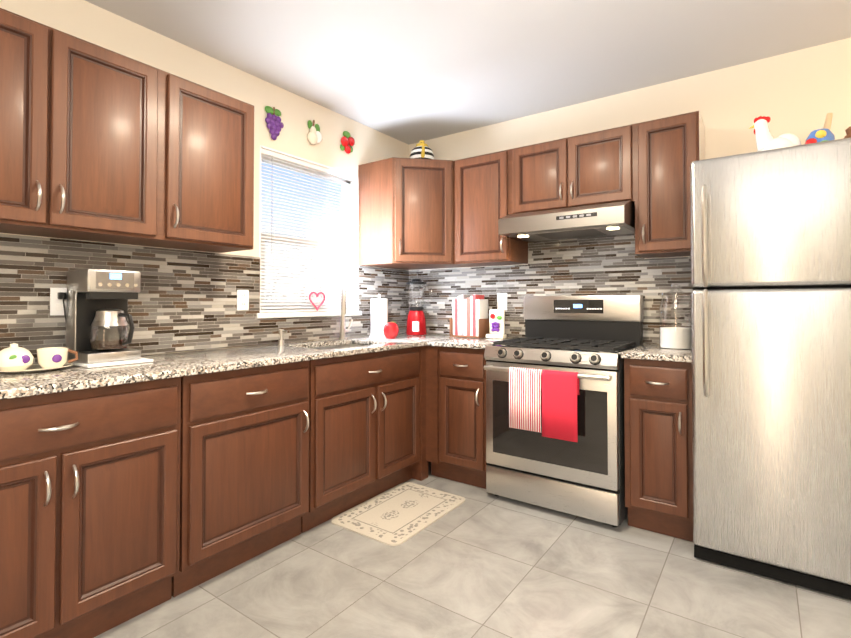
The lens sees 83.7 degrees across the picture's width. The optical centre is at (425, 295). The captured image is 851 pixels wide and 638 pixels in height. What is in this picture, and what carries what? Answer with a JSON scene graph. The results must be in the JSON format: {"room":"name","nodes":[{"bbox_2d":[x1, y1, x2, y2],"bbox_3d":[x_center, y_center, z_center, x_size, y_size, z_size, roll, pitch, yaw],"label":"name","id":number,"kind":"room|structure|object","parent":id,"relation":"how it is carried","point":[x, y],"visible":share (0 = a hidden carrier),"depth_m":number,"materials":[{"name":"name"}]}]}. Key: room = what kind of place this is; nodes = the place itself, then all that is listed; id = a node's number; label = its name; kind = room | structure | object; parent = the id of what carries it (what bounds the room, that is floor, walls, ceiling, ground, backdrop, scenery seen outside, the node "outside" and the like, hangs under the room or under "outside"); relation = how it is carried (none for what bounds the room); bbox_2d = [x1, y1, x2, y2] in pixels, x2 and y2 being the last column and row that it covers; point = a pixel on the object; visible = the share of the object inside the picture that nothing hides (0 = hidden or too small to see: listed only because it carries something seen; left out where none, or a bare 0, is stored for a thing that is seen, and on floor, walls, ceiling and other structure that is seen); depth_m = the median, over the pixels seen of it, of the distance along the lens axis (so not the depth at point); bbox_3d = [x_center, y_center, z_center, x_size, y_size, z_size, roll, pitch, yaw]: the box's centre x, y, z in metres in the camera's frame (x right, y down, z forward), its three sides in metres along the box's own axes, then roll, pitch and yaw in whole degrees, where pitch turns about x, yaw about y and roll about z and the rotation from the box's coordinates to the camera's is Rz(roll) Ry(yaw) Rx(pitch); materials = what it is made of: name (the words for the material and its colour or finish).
{"room":"kitchen","nodes":[
{"label":"kitchen","id":0,"kind":"room"},
{"bbox_2d":[0,0,408,355],"bbox_3d":[-1.773,-0.060,1.968,0.150,2.573,5.400,-1,-1,35],"label":"wall","id":1,"kind":"structure","parent":0,"point":[92,23],"depth_m":2.82,"materials":[{"name":"beige paint"}]},
{"bbox_2d":[0,8,167,245],"bbox_3d":[-1.543,-0.636,1.883,0.327,0.765,0.822,-1,-1,35],"label":"upper cabinet","id":2,"kind":"object","parent":1,"relation":"attached to","point":[84,124],"depth_m":1.87,"materials":[{"name":"brown wood"}]},
{"bbox_2d":[144,73,253,252],"bbox_3d":[-1.167,-0.627,2.412,0.327,0.765,0.478,-1,-1,35],"label":"upper cabinet","id":3,"kind":"object","parent":1,"relation":"attached to","point":[211,132],"depth_m":2.31,"materials":[{"name":"brown wood"}]},
{"bbox_2d":[0,234,408,363],"bbox_3d":[-1.218,0.032,2.610,0.008,0.536,3.692,-1,-1,35],"label":"backsplash","id":4,"kind":"structure","parent":1,"relation":"attached to","point":[185,301],"depth_m":2.47,"materials":[{"name":"tile"}]},
{"bbox_2d":[50,288,66,319],"bbox_3d":[-1.578,0.079,2.062,0.039,0.221,0.075,-1,-1,35],"label":"electrical outlet","id":5,"kind":"object","parent":4,"relation":"attached to","point":[58,301],"visible":0.83,"depth_m":2.06,"materials":[{"name":"white plastic"}]},
{"bbox_2d":[237,290,248,309],"bbox_3d":[-1.074,0.030,2.798,0.008,0.120,0.075,-1,-1,35],"label":"electrical outlet","id":6,"kind":"object","parent":4,"relation":"attached to","point":[242,299],"visible":1,"depth_m":2.79,"materials":[{"name":"white plastic"}]},
{"bbox_2d":[265,106,283,139],"bbox_3d":[-0.949,-1.077,2.985,0.029,0.210,0.137,-1,-1,35],"label":"plaque","id":7,"kind":"object","parent":1,"relation":"attached to","point":[275,124],"visible":1,"depth_m":2.97,"materials":[{"name":"purple ceramic"}]},
{"bbox_2d":[257,145,361,317],"bbox_3d":[-0.817,-0.385,3.299,0.172,1.065,0.910,-1,-1,35],"label":"window","id":8,"kind":"structure","parent":1,"relation":"in","point":[354,196],"depth_m":3.39,"materials":[{"name":"white"}]},
{"bbox_2d":[261,148,354,311],"bbox_3d":[-0.790,-0.396,3.280,0.044,1.016,0.838,-1,-1,35],"label":"window blinds","id":9,"kind":"object","parent":8,"relation":"attached to","point":[291,161],"visible":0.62,"depth_m":3.23,"materials":[{"name":"white plastic"}]},
{"bbox_2d":[309,292,324,310],"bbox_3d":[-0.751,0.044,3.295,0.012,0.132,0.145,-1,-1,35],"label":"heart","id":10,"kind":"object","parent":9,"relation":"hanging from","point":[312,303],"visible":0.98,"depth_m":3.29,"materials":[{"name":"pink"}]},
{"bbox_2d":[308,120,321,144],"bbox_3d":[-0.756,-1.111,3.249,0.048,0.174,0.120,-1,-1,35],"label":"plaque","id":11,"kind":"object","parent":1,"relation":"attached to","point":[314,135],"visible":1,"depth_m":3.23,"materials":[{"name":"beige ceramic"}]},
{"bbox_2d":[340,131,354,153],"bbox_3d":[-0.573,-1.128,3.506,0.044,0.168,0.138,-1,-1,35],"label":"plaque","id":12,"kind":"object","parent":1,"relation":"attached to","point":[347,139],"visible":1,"depth_m":3.49,"materials":[{"name":"red ceramic"}]},
{"bbox_2d":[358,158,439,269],"bbox_3d":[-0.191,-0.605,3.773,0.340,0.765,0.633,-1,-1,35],"label":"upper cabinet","id":13,"kind":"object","parent":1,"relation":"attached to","point":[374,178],"depth_m":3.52,"materials":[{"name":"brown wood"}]},
{"bbox_2d":[85,0,850,144],"bbox_3d":[0.081,-1.397,0.670,4.700,0.060,5.700,-1,-1,35],"label":"ceiling","id":14,"kind":"structure","parent":0,"point":[408,72],"depth_m":2.54,"materials":[{"name":"grey paint"}]},
{"bbox_2d":[94,462,850,637],"bbox_3d":[0.081,1.236,0.628,4.700,0.060,5.700,-1,-1,35],"label":"floor","id":15,"kind":"structure","parent":0,"point":[479,562],"depth_m":1.97,"materials":[{"name":"tile"}]},
{"bbox_2d":[0,376,191,637],"bbox_3d":[-1.450,0.771,1.732,0.627,0.905,0.821,-1,-1,35],"label":"base cabinet","id":16,"kind":"object","parent":15,"relation":"on","point":[128,492],"depth_m":1.64,"materials":[{"name":"brown wood"}]},
{"bbox_2d":[0,333,451,399],"bbox_3d":[-0.959,0.313,2.406,0.642,0.030,3.710,-1,-1,35],"label":"countertop","id":17,"kind":"structure","parent":16,"relation":"on","point":[168,366],"depth_m":2.03,"materials":[{"name":"beige stone"}]},
{"bbox_2d":[0,343,77,373],"bbox_3d":[-1.492,0.234,1.815,0.200,0.109,0.255,-1,-1,35],"label":"tea set","id":18,"kind":"object","parent":17,"relation":"on","point":[15,358],"visible":1,"depth_m":1.78,"materials":[{"name":"beige ceramic"}]},
{"bbox_2d":[66,269,152,367],"bbox_3d":[-1.378,0.094,2.065,0.319,0.398,0.250,-1,-1,35],"label":"coffee maker","id":19,"kind":"object","parent":17,"relation":"on","point":[98,319],"visible":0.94,"depth_m":2.01,"materials":[{"name":"silver plastic"}]},
{"bbox_2d":[278,329,287,343],"bbox_3d":[-0.877,0.259,2.921,0.070,0.095,0.040,-1,-1,35],"label":"soap dispenser","id":20,"kind":"object","parent":17,"relation":"on","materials":[{"name":"silver metal"}]},
{"bbox_2d":[336,286,352,339],"bbox_3d":[-0.554,0.124,3.317,0.173,0.377,0.214,-1,-1,35],"label":"faucet","id":21,"kind":"object","parent":17,"relation":"on","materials":[{"name":"silver metal"}]},
{"bbox_2d":[300,340,399,391],"bbox_3d":[-0.539,0.428,2.997,0.424,0.204,0.623,-1,-1,35],"label":"sink","id":22,"kind":"object","parent":17,"relation":"in","point":[343,371],"depth_m":2.73,"materials":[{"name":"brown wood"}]},
{"bbox_2d":[369,294,387,337],"bbox_3d":[-0.347,0.154,3.564,0.150,0.325,0.150,-1,-1,35],"label":"paper towel","id":23,"kind":"object","parent":17,"relation":"on","point":[379,313],"visible":0.77,"depth_m":3.51,"materials":[{"name":"white paper"}]},
{"bbox_2d":[383,321,398,338],"bbox_3d":[-0.250,0.252,3.457,0.116,0.126,0.116,-1,-1,35],"label":"apple","id":24,"kind":"object","parent":17,"relation":"on","point":[391,330],"visible":1,"depth_m":3.42,"materials":[{"name":"red food"}]},
{"bbox_2d":[401,279,431,334],"bbox_3d":[-0.168,0.095,3.795,0.341,0.450,0.389,-1,-1,35],"label":"blender","id":25,"kind":"object","parent":17,"relation":"on","point":[416,322],"visible":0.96,"depth_m":3.80,"materials":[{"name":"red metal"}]},
{"bbox_2d":[188,360,315,589],"bbox_3d":[-1.023,0.781,2.333,0.627,0.905,0.654,-1,-1,35],"label":"base cabinet","id":26,"kind":"object","parent":15,"relation":"on","point":[252,492],"depth_m":2.14,"materials":[{"name":"brown wood"}]},
{"bbox_2d":[316,372,423,525],"bbox_3d":[-0.556,0.894,2.989,0.627,0.700,0.941,-1,-1,35],"label":"base cabinet","id":27,"kind":"object","parent":15,"relation":"on","point":[370,436],"depth_m":2.77,"materials":[{"name":"brown wood"}]},
{"bbox_2d":[331,482,464,545],"bbox_3d":[-0.138,1.234,2.736,0.480,0.008,0.700,-1,-1,35],"label":"rug","id":28,"kind":"object","parent":15,"relation":"on","point":[400,514],"visible":0.96,"depth_m":2.67,"materials":[{"name":"beige fabric"}]},
{"bbox_2d":[436,348,485,488],"bbox_3d":[0.411,0.797,3.326,0.370,0.905,0.628,-1,-1,35],"label":"base cabinet","id":29,"kind":"object","parent":15,"relation":"on","point":[460,372],"depth_m":3.08,"materials":[{"name":"brown wood"}]},
{"bbox_2d":[428,337,515,347],"bbox_3d":[0.371,0.328,3.344,0.463,0.030,0.641,-1,-1,35],"label":"countertop","id":30,"kind":"structure","parent":29,"relation":"on","point":[456,342],"depth_m":3.18,"materials":[{"name":"beige stone"}]},
{"bbox_2d":[450,294,489,337],"bbox_3d":[0.340,0.157,3.621,0.258,0.320,0.180,-1,-1,35],"label":"cookbooks","id":31,"kind":"object","parent":30,"relation":"on","point":[470,319],"visible":0.92,"depth_m":3.56,"materials":[{"name":"white paper"}]},
{"bbox_2d":[486,309,506,338],"bbox_3d":[0.517,0.210,3.476,0.140,0.210,0.070,-1,-1,35],"label":"napkin holder","id":32,"kind":"object","parent":30,"relation":"on","point":[497,323],"visible":1,"depth_m":3.46,"materials":[{"name":"beige ceramic"}]},
{"bbox_2d":[484,295,642,526],"bbox_3d":[0.854,0.621,2.933,0.776,1.243,0.740,-1,-1,35],"label":"stove","id":33,"kind":"object","parent":15,"relation":"on","point":[555,433],"visible":1,"depth_m":2.68,"materials":[{"name":"grey metal"}]},
{"bbox_2d":[624,360,693,541],"bbox_3d":[1.354,0.786,2.655,0.323,0.905,0.628,-1,-1,35],"label":"base cabinet","id":34,"kind":"object","parent":15,"relation":"on","point":[657,393],"depth_m":2.41,"materials":[{"name":"brown wood"}]},
{"bbox_2d":[621,344,691,363],"bbox_3d":[1.343,0.317,2.652,0.335,0.030,0.641,-1,-1,35],"label":"countertop","id":35,"kind":"structure","parent":34,"relation":"on","point":[646,351],"depth_m":2.45,"materials":[{"name":"beige stone"}]},
{"bbox_2d":[659,284,690,348],"bbox_3d":[1.437,0.120,2.725,0.172,0.366,0.172,-1,-1,35],"label":"jar","id":36,"kind":"object","parent":35,"relation":"on","point":[672,337],"visible":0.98,"depth_m":2.67,"materials":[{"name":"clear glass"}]},
{"bbox_2d":[690,137,850,599],"bbox_3d":[1.770,0.295,2.248,0.828,1.849,0.797,-1,-1,35],"label":"fridge","id":37,"kind":"object","parent":15,"relation":"on","point":[770,233],"visible":1,"depth_m":2.04,"materials":[{"name":"grey metal"}]},
{"bbox_2d":[749,116,800,151],"bbox_3d":[1.767,-0.774,2.407,0.214,0.292,0.120,-1,-1,35],"label":"rooster","id":38,"kind":"object","parent":37,"relation":"on","point":[765,139],"visible":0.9,"depth_m":2.40,"materials":[{"name":"white ceramic"}]},
{"bbox_2d":[805,113,834,143],"bbox_3d":[1.915,-0.763,2.308,0.121,0.267,0.170,-1,-1,35],"label":"figurine","id":39,"kind":"object","parent":37,"relation":"on","point":[825,133],"visible":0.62,"depth_m":2.27,"materials":[{"name":"blue ceramic"}]},
{"bbox_2d":[843,126,850,138],"bbox_3d":[2.002,-0.714,2.239,0.074,0.165,0.074,-1,-1,35],"label":"pepper mill","id":40,"kind":"object","parent":37,"relation":"on","point":[848,131],"visible":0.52,"depth_m":2.23,"materials":[{"name":"brown wood"}]},
{"bbox_2d":[409,38,850,344],"bbox_3d":[1.689,-0.045,2.910,4.700,2.573,0.150,-1,-1,35],"label":"wall","id":41,"kind":"structure","parent":0,"point":[800,94],"depth_m":2.79,"materials":[{"name":"beige paint"}]},
{"bbox_2d":[392,157,455,267],"bbox_3d":[0.075,-0.608,3.584,0.312,0.765,0.633,-1,-1,35],"label":"upper cabinet","id":42,"kind":"object","parent":41,"relation":"attached to","point":[409,175],"depth_m":3.42,"materials":[{"name":"brown wood"}]},
{"bbox_2d":[410,140,433,158],"bbox_3d":[-0.030,-1.097,3.684,0.215,0.215,0.245,-1,-1,35],"label":"teapot","id":43,"kind":"object","parent":42,"relation":"on","point":[421,150],"visible":0.71,"depth_m":3.61,"materials":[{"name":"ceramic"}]},
{"bbox_2d":[452,152,527,267],"bbox_3d":[0.475,-0.610,3.487,0.453,0.765,0.328,-1,-1,35],"label":"upper cabinet","id":44,"kind":"object","parent":41,"relation":"attached to","point":[475,242],"depth_m":3.37,"materials":[{"name":"brown wood"}]},
{"bbox_2d":[409,234,692,343],"bbox_3d":[0.762,-0.118,3.474,2.236,0.863,0.008,-1,-1,35],"label":"backsplash","id":45,"kind":"structure","parent":41,"relation":"attached to","point":[610,265],"depth_m":3.31,"materials":[{"name":"tile"}]},
{"bbox_2d":[497,293,506,309],"bbox_3d":[0.577,0.048,3.589,0.080,0.125,0.014,-1,-1,35],"label":"electrical outlet","id":46,"kind":"object","parent":45,"relation":"attached to","point":[501,300],"visible":0.96,"depth_m":3.59,"materials":[{"name":"white plastic"}]},
{"bbox_2d":[496,124,635,243],"bbox_3d":[0.934,-0.696,3.058,0.794,0.606,0.498,-1,-1,35],"label":"upper cabinet","id":47,"kind":"object","parent":41,"relation":"attached to","point":[584,185],"depth_m":2.96,"materials":[{"name":"brown wood"}]},
{"bbox_2d":[498,200,634,241],"bbox_3d":[0.927,-0.466,3.052,0.770,0.156,0.493,-1,-1,35],"label":"range hood","id":48,"kind":"object","parent":47,"relation":"attached to","point":[606,217],"depth_m":2.89,"materials":[{"name":"silver metal"}]},
{"bbox_2d":[632,111,704,257],"bbox_3d":[1.441,-0.621,2.800,0.331,0.765,0.328,-1,-1,35],"label":"upper cabinet","id":49,"kind":"object","parent":41,"relation":"attached to","point":[666,148],"depth_m":2.67,"materials":[{"name":"brown wood"}]},
{"label":"outside","id":50,"kind":"structure","parent":0,"visible":0},
{"bbox_2d":[261,161,340,299],"bbox_3d":[-1.460,-0.743,3.842,0.001,5.000,6.000,-1,-1,35],"label":"sky","id":51,"kind":"structure","parent":50,"point":[282,182],"depth_m":4.29,"materials":[{"name":"white"}]}
]}

